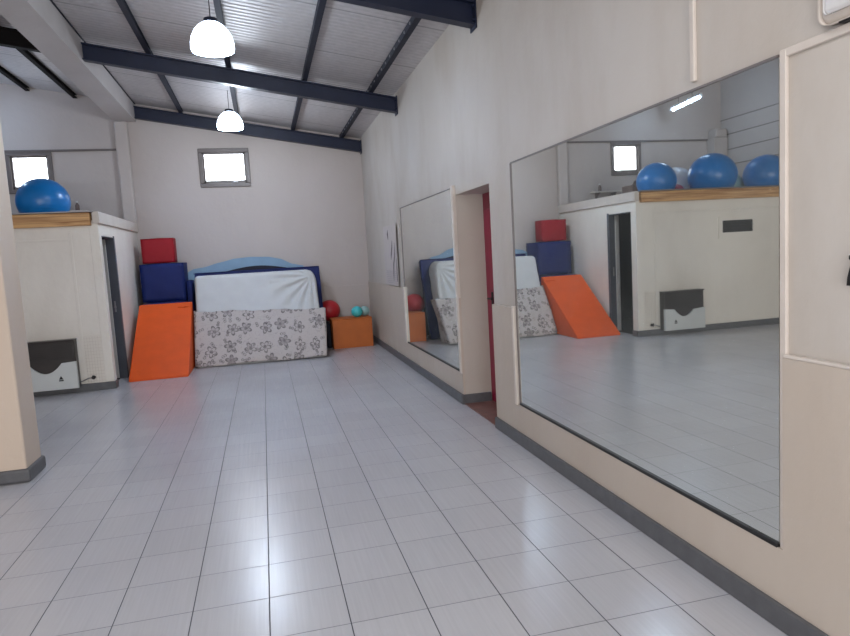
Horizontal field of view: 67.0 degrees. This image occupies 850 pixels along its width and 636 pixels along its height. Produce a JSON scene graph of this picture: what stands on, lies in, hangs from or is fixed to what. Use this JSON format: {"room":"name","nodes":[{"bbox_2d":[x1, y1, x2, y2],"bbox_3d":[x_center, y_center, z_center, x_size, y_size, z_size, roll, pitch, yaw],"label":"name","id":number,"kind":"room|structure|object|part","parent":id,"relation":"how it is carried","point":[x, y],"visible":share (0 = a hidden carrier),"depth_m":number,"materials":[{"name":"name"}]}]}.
{"room":"exercise studio","nodes":[
{"label":"exercise studio","id":0,"kind":"room"},
{"bbox_2d":[0,83,368,303],"bbox_3d":[-4.613,-1.732,10.612,7.800,4.822,0.150,-5,6,-14],"label":"wall","id":1,"kind":"structure","parent":0,"point":[303,204],"depth_m":10.76,"materials":[{"name":"paint"}]},
{"bbox_2d":[4,152,54,193],"bbox_3d":[-6.209,-2.287,10.110,0.660,0.650,0.105,-5,6,-14],"label":"window","id":2,"kind":"structure","parent":1,"relation":"in","point":[9,156],"depth_m":10.04,"materials":[{"name":"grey metal"}]},
{"bbox_3d":[-6.210,-2.287,10.113,0.530,0.520,0.040,-5,6,-14],"label":"sash","id":3,"kind":"part","parent":2,"relation":"part of","materials":[{"name":"white glass"}]},
{"bbox_2d":[4,149,115,151],"bbox_3d":[-6.648,-2.575,9.928,3.470,0.030,0.035,-5,6,-14],"label":"trim","id":4,"kind":"structure","parent":1,"relation":"attached to","point":[54,150],"depth_m":10.13,"materials":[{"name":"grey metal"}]},
{"bbox_2d":[113,121,137,223],"bbox_3d":[-4.841,-2.322,10.373,0.200,1.670,0.100,-5,6,-14],"label":"pilaster","id":5,"kind":"object","parent":1,"relation":"attached to","point":[120,127],"visible":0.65,"depth_m":10.33,"materials":[{"name":"paint"}]},
{"bbox_2d":[197,148,250,187],"bbox_3d":[-3.373,-2.527,10.807,0.816,0.640,0.105,-5,6,-14],"label":"window","id":6,"kind":"structure","parent":1,"relation":"in","point":[204,151],"depth_m":10.77,"materials":[{"name":"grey metal"}]},
{"bbox_3d":[-3.374,-2.527,10.810,0.686,0.510,0.040,-5,6,-14],"label":"sash","id":7,"kind":"part","parent":6,"relation":"part of","materials":[{"name":"brown metal"}]},
{"bbox_2d":[133,106,361,154],"bbox_3d":[-2.892,-3.135,10.765,3.630,0.817,0.150,-5,6,-14],"label":"steel beam","id":8,"kind":"structure","parent":1,"relation":"attached to","point":[141,113],"depth_m":10.77,"materials":[{"name":"black metal"}]},
{"bbox_2d":[321,284,369,322],"bbox_3d":[-2.349,-0.003,11.249,2.810,1.000,0.018,-5,6,-14],"label":"trim","id":9,"kind":"structure","parent":1,"relation":"attached to","point":[347,297],"depth_m":11.46,"materials":[{"name":"paint"}]},
{"bbox_3d":[-5.668,-1.620,10.173,0.630,0.150,0.199,-5,6,-14],"label":"wall shelf","id":10,"kind":"object","parent":1,"relation":"attached to","visible":0},
{"bbox_2d":[75,201,79,209],"bbox_3d":[-5.527,-1.782,10.195,0.064,0.149,0.064,-5,6,-14],"label":"bottle","id":11,"kind":"object","parent":10,"relation":"on","point":[77,207],"visible":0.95,"depth_m":10.18,"materials":[{"name":"grey plastic"}]},
{"bbox_2d":[0,0,449,138],"bbox_3d":[-2.946,-2.885,3.402,7.880,1.360,14.700,-5,6,-14],"label":"ceiling","id":12,"kind":"structure","parent":0,"point":[270,37],"depth_m":7.12,"materials":[{"name":"metal"}]},
{"bbox_2d":[0,66,29,90],"bbox_3d":[-4.417,-2.950,3.019,0.060,0.060,14.390,-5,6,-14],"label":"roof beam","id":13,"kind":"structure","parent":12,"relation":"attached to","point":[3,71],"depth_m":9.39,"materials":[{"name":"black metal"}]},
{"bbox_2d":[16,49,76,97],"bbox_3d":[-3.772,-2.895,3.187,0.060,0.060,14.390,-5,6,-14],"label":"roof beam","id":14,"kind":"structure","parent":12,"relation":"attached to","point":[27,54],"depth_m":8.80,"materials":[{"name":"black metal"}]},
{"bbox_2d":[50,0,134,103],"bbox_3d":[-2.919,-2.845,3.381,0.015,0.014,14.440,-5,6,-14],"label":"roof beam","id":15,"kind":"structure","parent":12,"relation":"attached to","point":[52,2],"depth_m":7.20,"materials":[{"name":"metal"}]},
{"bbox_2d":[116,0,182,112],"bbox_3d":[-2.237,-2.763,3.587,0.060,0.060,14.390,-5,6,-14],"label":"roof beam","id":16,"kind":"structure","parent":12,"relation":"attached to","point":[123,5],"depth_m":7.01,"materials":[{"name":"metal"}]},
{"bbox_2d":[190,0,234,56],"bbox_3d":[-1.804,-2.550,5.377,0.356,0.605,0.356,-5,6,-14],"label":"pendant lamp","id":17,"kind":"object","parent":12,"relation":"hanging from","point":[209,38],"visible":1,"depth_m":5.30,"materials":[{"name":"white glass"}]},
{"bbox_3d":[-1.794,-2.364,5.396,0.356,0.230,0.356,-5,6,-14],"label":"lamp shade","id":18,"kind":"part","parent":17,"relation":"part of","materials":[{"name":"clear glass"}]},
{"bbox_3d":[-1.792,-2.339,5.398,0.170,0.170,0.170,-5,6,-14],"label":"bulb","id":19,"kind":"part","parent":17,"relation":"part of","materials":[{"name":"white glass"}]},
{"bbox_2d":[213,0,238,114],"bbox_3d":[-1.377,-2.689,3.811,0.060,0.060,14.390,-5,6,-14],"label":"roof beam","id":20,"kind":"structure","parent":12,"relation":"attached to","point":[217,3],"depth_m":7.33,"materials":[{"name":"metal"}]},
{"bbox_2d":[217,90,243,130],"bbox_3d":[-2.734,-2.904,8.941,0.356,0.524,0.356,-5,6,-14],"label":"pendant lamp","id":21,"kind":"object","parent":12,"relation":"hanging from","point":[228,120],"visible":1,"depth_m":8.85,"materials":[{"name":"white glass"}]},
{"bbox_3d":[-2.725,-2.758,8.956,0.356,0.230,0.356,-5,6,-14],"label":"lamp shade","id":22,"kind":"part","parent":21,"relation":"part of","materials":[{"name":"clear glass"}]},
{"bbox_2d":[291,0,326,129],"bbox_3d":[-0.507,-2.615,4.038,0.060,0.060,14.390,-5,6,-14],"label":"beam","id":23,"kind":"structure","parent":12,"relation":"attached to","point":[321,4],"depth_m":6.71,"materials":[{"name":"metal"}]},
{"bbox_2d":[339,17,420,137],"bbox_3d":[0.291,-2.546,4.246,0.067,0.060,14.390,-5,6,-14],"label":"beam","id":24,"kind":"structure","parent":12,"relation":"attached to","point":[413,22],"depth_m":6.90,"materials":[{"name":"metal"}]},
{"bbox_2d":[0,341,787,635],"bbox_3d":[-2.606,1.318,3.855,8.080,0.100,14.700,-5,6,-14],"label":"floor","id":25,"kind":"structure","parent":0,"point":[342,492],"depth_m":3.60,"materials":[{"name":"tile"}]},
{"bbox_2d":[0,122,45,484],"bbox_3d":[-3.217,-0.723,4.625,0.374,3.870,0.374,-5,6,-14],"label":"square pillar","id":26,"kind":"structure","parent":25,"relation":"on","point":[21,459],"depth_m":4.67,"materials":[{"name":"paint"}]},
{"bbox_3d":[-3.109,1.149,4.815,0.374,0.100,0.374,-5,6,-14],"label":"skirting","id":27,"kind":"part","parent":26,"relation":"part of","materials":[{"name":"grey tile"}]},
{"bbox_2d":[0,0,135,121],"bbox_3d":[-3.076,-2.723,3.358,0.320,0.342,14.450,-5,6,-14],"label":"girder","id":28,"kind":"object","parent":26,"relation":"on","point":[39,22],"visible":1,"depth_m":6.97,"materials":[{"name":"paint"}]},
{"bbox_2d":[14,220,143,395],"bbox_3d":[-6.103,-0.125,8.939,3.662,2.140,2.623,-5,6,-14],"label":"booth","id":29,"kind":"object","parent":25,"relation":"on","point":[83,283],"visible":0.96,"depth_m":8.06,"materials":[{"name":"paint"}]},
{"bbox_2d":[15,178,70,212],"bbox_3d":[-4.952,-1.508,8.325,0.627,0.598,0.627,-5,6,-14],"label":"exercise ball","id":30,"kind":"object","parent":29,"relation":"on","point":[38,194],"visible":0.65,"depth_m":8.09,"materials":[{"name":"blue rubber"}]},
{"bbox_2d":[12,210,92,228],"bbox_3d":[-5.887,-1.104,7.622,3.610,0.177,0.310,-5,6,-14],"label":"wooden beam","id":31,"kind":"structure","parent":29,"relation":"attached to","point":[64,218],"depth_m":7.84,"materials":[{"name":"brown wood"}]},
{"bbox_2d":[27,338,80,391],"bbox_3d":[-4.692,0.590,7.943,0.713,0.609,0.155,-5,6,-14],"label":"wall heater","id":32,"kind":"object","parent":29,"relation":"attached to","point":[54,364],"visible":0.63,"depth_m":7.91,"materials":[{"name":"white metal"}]},
{"bbox_2d":[28,344,72,361],"bbox_3d":[-4.688,0.434,7.876,0.645,0.182,0.007,-5,6,-14],"label":"grille","id":33,"kind":"object","parent":32,"relation":"attached to","point":[37,352],"depth_m":7.90,"materials":[{"name":"black plastic"}]},
{"bbox_3d":[-4.671,0.731,7.906,0.713,0.335,0.044,-5,6,-14],"label":"panel","id":34,"kind":"part","parent":32,"relation":"part of","materials":[{"name":"white ceramic"}]},
{"bbox_3d":[-5.743,0.994,7.852,3.662,0.095,0.159,-5,6,-14],"label":"skirting","id":35,"kind":"part","parent":29,"relation":"part of","materials":[{"name":"grey paint"}]},
{"bbox_3d":[-4.208,0.526,8.139,0.235,0.590,0.005,-5,6,-14],"label":"grid panel","id":36,"kind":"part","parent":29,"relation":"part of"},
{"bbox_3d":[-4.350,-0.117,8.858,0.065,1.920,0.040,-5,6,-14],"label":"door","id":37,"kind":"part","parent":29,"relation":"part of","materials":[{"name":"white paint"}]},
{"bbox_2d":[91,211,138,231],"bbox_3d":[-4.424,-1.364,9.253,0.080,0.145,2.629,-5,6,-14],"label":"trim","id":38,"kind":"structure","parent":29,"relation":"attached to","point":[98,217],"depth_m":8.77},
{"bbox_3d":[-4.196,-0.115,8.594,0.108,1.970,0.705,-5,6,-14],"label":"door frame","id":39,"kind":"part","parent":29,"relation":"part of","materials":[{"name":"grey metal"}]},
{"bbox_2d":[129,302,194,381],"bbox_3d":[-3.791,0.304,9.277,0.760,0.954,1.315,-5,6,-14],"label":"wedge","id":40,"kind":"object","parent":25,"relation":"on","point":[164,342],"visible":0.94,"depth_m":9.21,"materials":[{"name":"orange leather"}]},
{"bbox_2d":[143,299,187,304],"bbox_3d":[-4.108,0.211,10.335,0.615,0.960,0.820,-5,6,-14],"label":"foam block","id":41,"kind":"object","parent":25,"relation":"on","point":[177,301],"visible":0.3,"depth_m":10.04,"materials":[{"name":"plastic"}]},
{"bbox_2d":[139,262,187,302],"bbox_3d":[-4.203,-0.587,10.391,0.665,0.605,0.558,-5,6,-14],"label":"foam block","id":42,"kind":"object","parent":41,"relation":"on","point":[160,282],"visible":0.9,"depth_m":10.13,"materials":[{"name":"blue leather"}]},
{"bbox_2d":[140,238,177,263],"bbox_3d":[-4.263,-1.080,10.292,0.500,0.397,0.314,-5,6,-14],"label":"cube","id":43,"kind":"object","parent":42,"relation":"on","point":[155,250],"visible":0.99,"depth_m":10.15,"materials":[{"name":"red leather"}]},
{"bbox_2d":[186,280,195,314],"bbox_3d":[-3.798,0.013,10.531,0.090,1.280,0.388,-5,6,-14],"label":"foam slab","id":44,"kind":"object","parent":25,"relation":"on","point":[190,283],"visible":0.29,"depth_m":10.32,"materials":[{"name":"blue plastic"}]},
{"bbox_2d":[188,257,302,299],"bbox_3d":[-3.003,-0.241,10.995,1.900,1.599,0.050,-5,6,-14],"label":"foam mat","id":45,"kind":"object","parent":25,"relation":"on","point":[232,264],"visible":0.17,"depth_m":10.88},
{"bbox_2d":[195,269,321,367],"bbox_3d":[-2.615,-0.045,10.154,1.887,1.335,1.111,-5,6,-14],"label":"mattress","id":46,"kind":"object","parent":25,"relation":"on","point":[290,289],"visible":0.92,"depth_m":10.13,"materials":[{"name":"white fabric"}]},
{"bbox_2d":[194,307,326,366],"bbox_3d":[-2.522,0.228,9.951,2.017,0.800,0.884,-5,6,-14],"label":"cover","id":47,"kind":"object","parent":46,"relation":"on","point":[229,337],"visible":1,"depth_m":9.78,"materials":[{"name":"fabric"}]},
{"bbox_2d":[230,265,286,270],"bbox_3d":[-2.765,-0.177,10.995,1.810,1.445,0.035,-5,6,-14],"label":"exercise mat","id":48,"kind":"object","parent":25,"relation":"on","point":[260,266],"visible":0.02,"depth_m":10.90,"materials":[{"name":"blue plastic"}]},
{"bbox_2d":[195,266,322,307],"bbox_3d":[-2.715,-0.096,10.619,2.035,1.411,0.635,-5,6,-14],"label":"mat","id":49,"kind":"object","parent":25,"relation":"on","point":[315,269],"visible":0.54,"depth_m":10.82,"materials":[{"name":"blue plastic"}]},
{"bbox_2d":[326,321,331,347],"bbox_3d":[-1.661,0.280,10.992,0.063,0.410,0.440,-5,6,-14],"label":"foam block","id":50,"kind":"object","parent":25,"relation":"on","point":[329,341],"visible":0.76,"depth_m":10.78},
{"bbox_2d":[323,300,339,320],"bbox_3d":[-1.669,-0.129,11.176,0.385,0.367,0.385,-5,6,-14],"label":"exercise ball","id":51,"kind":"object","parent":50,"relation":"on","point":[332,308],"visible":0.59,"depth_m":11.04,"materials":[{"name":"red rubber"}]},
{"bbox_2d":[329,315,373,348],"bbox_3d":[-1.248,0.230,10.864,0.668,0.489,0.448,-5,6,-14],"label":"storage box","id":52,"kind":"object","parent":25,"relation":"on","point":[346,331],"visible":0.94,"depth_m":10.66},
{"bbox_3d":[-1.262,-0.006,10.840,0.668,0.014,0.448,-5,6,-14],"label":"lid","id":53,"kind":"part","parent":52,"relation":"part of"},
{"bbox_2d":[351,306,362,316],"bbox_3d":[-1.146,-0.108,10.798,0.192,0.183,0.192,-5,6,-14],"label":"ball","id":54,"kind":"object","parent":52,"relation":"on","point":[356,311],"visible":1,"depth_m":10.73,"materials":[{"name":"teal rubber"}]},
{"bbox_2d":[361,306,369,315],"bbox_3d":[-1.034,-0.122,10.970,0.172,0.164,0.172,-5,6,-14],"label":"ball","id":55,"kind":"object","parent":52,"relation":"on","point":[365,309],"visible":0.83,"depth_m":10.91,"materials":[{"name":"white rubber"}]},
{"bbox_2d":[360,0,849,393],"bbox_3d":[0.851,-0.821,4.518,0.270,3.620,14.450,-5,6,-14],"label":"wall","id":56,"kind":"structure","parent":0,"point":[532,76],"depth_m":3.74,"materials":[{"name":"paint"}]},
{"bbox_2d":[81,42,397,115],"bbox_3d":[-2.141,-2.876,7.800,3.630,0.817,0.150,-5,6,-14],"label":"steel beam","id":57,"kind":"structure","parent":56,"relation":"attached to","point":[92,53],"depth_m":7.75,"materials":[{"name":"black metal"}]},
{"bbox_3d":[-0.384,-2.729,8.257,0.033,0.230,0.150,-5,6,-14],"label":"plate","id":58,"kind":"part","parent":57,"relation":"part of","materials":[{"name":"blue metal"}]},
{"bbox_2d":[383,224,398,285],"bbox_3d":[-0.500,-0.909,9.308,0.005,0.860,0.940,-5,6,-14],"label":"poster","id":59,"kind":"object","parent":56,"relation":"attached to","point":[389,232],"visible":1,"depth_m":9.27,"materials":[{"name":"paper"}]},
{"bbox_2d":[334,0,476,32],"bbox_3d":[-1.375,-2.612,4.776,3.630,0.817,0.150,-5,6,-14],"label":"steel beam","id":60,"kind":"structure","parent":56,"relation":"attached to","point":[462,13],"depth_m":5.15,"materials":[{"name":"metal"}]},
{"bbox_3d":[0.381,-2.465,5.234,0.033,0.230,0.150,-5,6,-14],"label":"plate","id":61,"kind":"part","parent":60,"relation":"part of","materials":[{"name":"blue metal"}]},
{"bbox_2d":[403,287,408,342],"bbox_3d":[-0.255,-0.040,8.638,0.036,0.760,0.060,-5,6,-14],"label":"trim","id":62,"kind":"structure","parent":56,"relation":"attached to","point":[404,292],"depth_m":8.62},
{"bbox_2d":[400,188,459,371],"bbox_3d":[0.015,-0.460,7.420,0.023,1.802,2.415,-5,6,-14],"label":"wall mirror","id":63,"kind":"object","parent":56,"relation":"attached to","point":[426,223],"visible":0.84,"depth_m":7.20,"materials":[{"name":"clear glass"}]},
{"bbox_2d":[450,185,461,373],"bbox_3d":[0.313,-0.360,6.221,0.036,1.820,0.055,-5,6,-14],"label":"trim","id":64,"kind":"structure","parent":56,"relation":"attached to","point":[452,188],"depth_m":6.18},
{"bbox_2d":[465,400,496,424],"bbox_3d":[0.642,0.869,5.896,0.290,0.008,0.930,-5,6,-14],"label":"threshold","id":65,"kind":"object","parent":56,"relation":"attached to","point":[486,409],"depth_m":6.03,"materials":[{"name":"tile"}]},
{"bbox_2d":[482,192,495,401],"bbox_3d":[0.716,-0.171,5.824,0.094,2.080,1.030,-5,6,-14],"label":"door","id":66,"kind":"structure","parent":56,"relation":"in","point":[486,201],"depth_m":6.18,"materials":[{"name":"paint"}]},
{"bbox_3d":[0.633,-0.163,6.088,0.058,0.160,0.120,-5,6,-14],"label":"handle","id":67,"kind":"part","parent":66,"relation":"part of","materials":[{"name":"black plastic"}]},
{"bbox_3d":[0.723,-0.147,5.828,0.013,1.730,0.690,-5,6,-14],"label":"panel","id":68,"kind":"part","parent":66,"relation":"part of","materials":[{"name":"paint"}]},
{"bbox_2d":[511,306,519,404],"bbox_3d":[0.694,0.287,4.893,0.036,0.760,0.035,-5,6,-14],"label":"trim","id":69,"kind":"structure","parent":56,"relation":"attached to","point":[513,308],"depth_m":4.88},
{"bbox_2d":[373,335,828,635],"bbox_3d":[0.925,0.931,4.689,0.305,0.095,14.450,-5,6,-14],"label":"baseboard","id":70,"kind":"structure","parent":56,"relation":"attached to","point":[768,608],"depth_m":3.17,"materials":[{"name":"grey tile"}]},
{"bbox_2d":[368,281,849,635],"bbox_3d":[0.783,0.469,4.613,0.022,1.045,14.450,-5,6,-14],"label":"wainscoting","id":71,"kind":"structure","parent":56,"relation":"attached to","point":[810,576],"depth_m":2.38,"materials":[{"name":"paint"}]},
{"bbox_2d":[509,55,779,547],"bbox_3d":[0.987,-0.133,3.577,0.023,1.815,2.539,-5,6,-14],"label":"wall mirror","id":72,"kind":"object","parent":56,"relation":"attached to","point":[646,241],"visible":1,"depth_m":2.97,"materials":[{"name":"clear glass"}]},
{"bbox_2d":[689,0,696,82],"bbox_3d":[1.093,-1.691,2.635,0.018,1.400,0.030,-5,6,-14],"label":"cable trunking","id":73,"kind":"object","parent":56,"relation":"attached to","point":[692,3],"visible":1,"depth_m":2.68,"materials":[{"name":"beige plastic"}]},
{"bbox_2d":[780,50,788,548],"bbox_3d":[1.308,-0.026,2.334,0.015,1.830,0.031,-5,6,-14],"label":"trim","id":74,"kind":"structure","parent":56,"relation":"attached to","point":[784,60],"depth_m":2.30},
{"bbox_2d":[780,22,849,55],"bbox_3d":[1.858,-0.718,-0.133,0.013,0.030,4.955,-5,6,-14],"label":"trim","id":75,"kind":"structure","parent":56,"relation":"attached to","point":[844,29],"depth_m":2.10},
{"bbox_2d":[783,354,849,369],"bbox_3d":[1.915,0.346,-0.041,0.025,0.012,4.925,-5,6,-14],"label":"trim","id":76,"kind":"structure","parent":56,"relation":"attached to","point":[788,356],"depth_m":2.19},
{"bbox_2d":[817,0,849,25],"bbox_3d":[1.345,-0.985,1.763,0.057,0.174,0.615,-5,6,-14],"label":"emergency light","id":77,"kind":"object","parent":56,"relation":"attached to","point":[829,12],"visible":1,"depth_m":2.00,"materials":[{"name":"white plastic"}]},
{"bbox_2d":[823,0,849,14],"bbox_3d":[1.324,-0.989,1.766,0.018,0.115,0.530,-5,6,-14],"label":"diffuser","id":78,"kind":"object","parent":77,"relation":"attached to","point":[830,7],"depth_m":1.98,"materials":[{"name":"white plastic"}]},
{"bbox_3d":[1.365,-0.904,1.768,0.029,0.010,0.500,-5,6,-14],"label":"plate","id":79,"kind":"part","parent":77,"relation":"part of","materials":[{"name":"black plastic"}]},
{"bbox_2d":[846,255,849,285],"bbox_3d":[1.371,-0.148,2.001,0.030,0.097,0.100,-5,6,-14],"label":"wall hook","id":80,"kind":"object","parent":56,"relation":"attached to","point":[848,276],"visible":1,"depth_m":2.04,"materials":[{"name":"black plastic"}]},
{"bbox_3d":[1.371,-0.141,2.002,0.030,0.082,0.100,-5,6,-14],"label":"plate","id":81,"kind":"part","parent":80,"relation":"part of","materials":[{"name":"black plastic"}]},
{"bbox_3d":[-6.578,-0.798,2.639,0.150,4.806,14.450,-5,6,-14],"label":"wall","id":82,"kind":"structure","parent":0,"visible":0},
{"bbox_2d":[0,26,40,52],"bbox_3d":[-5.939,-3.221,6.808,3.460,0.789,0.150,-5,6,-14],"label":"steel beam","id":83,"kind":"structure","parent":82,"relation":"attached to","point":[9,37],"depth_m":7.15,"materials":[{"name":"black metal"}]}
]}

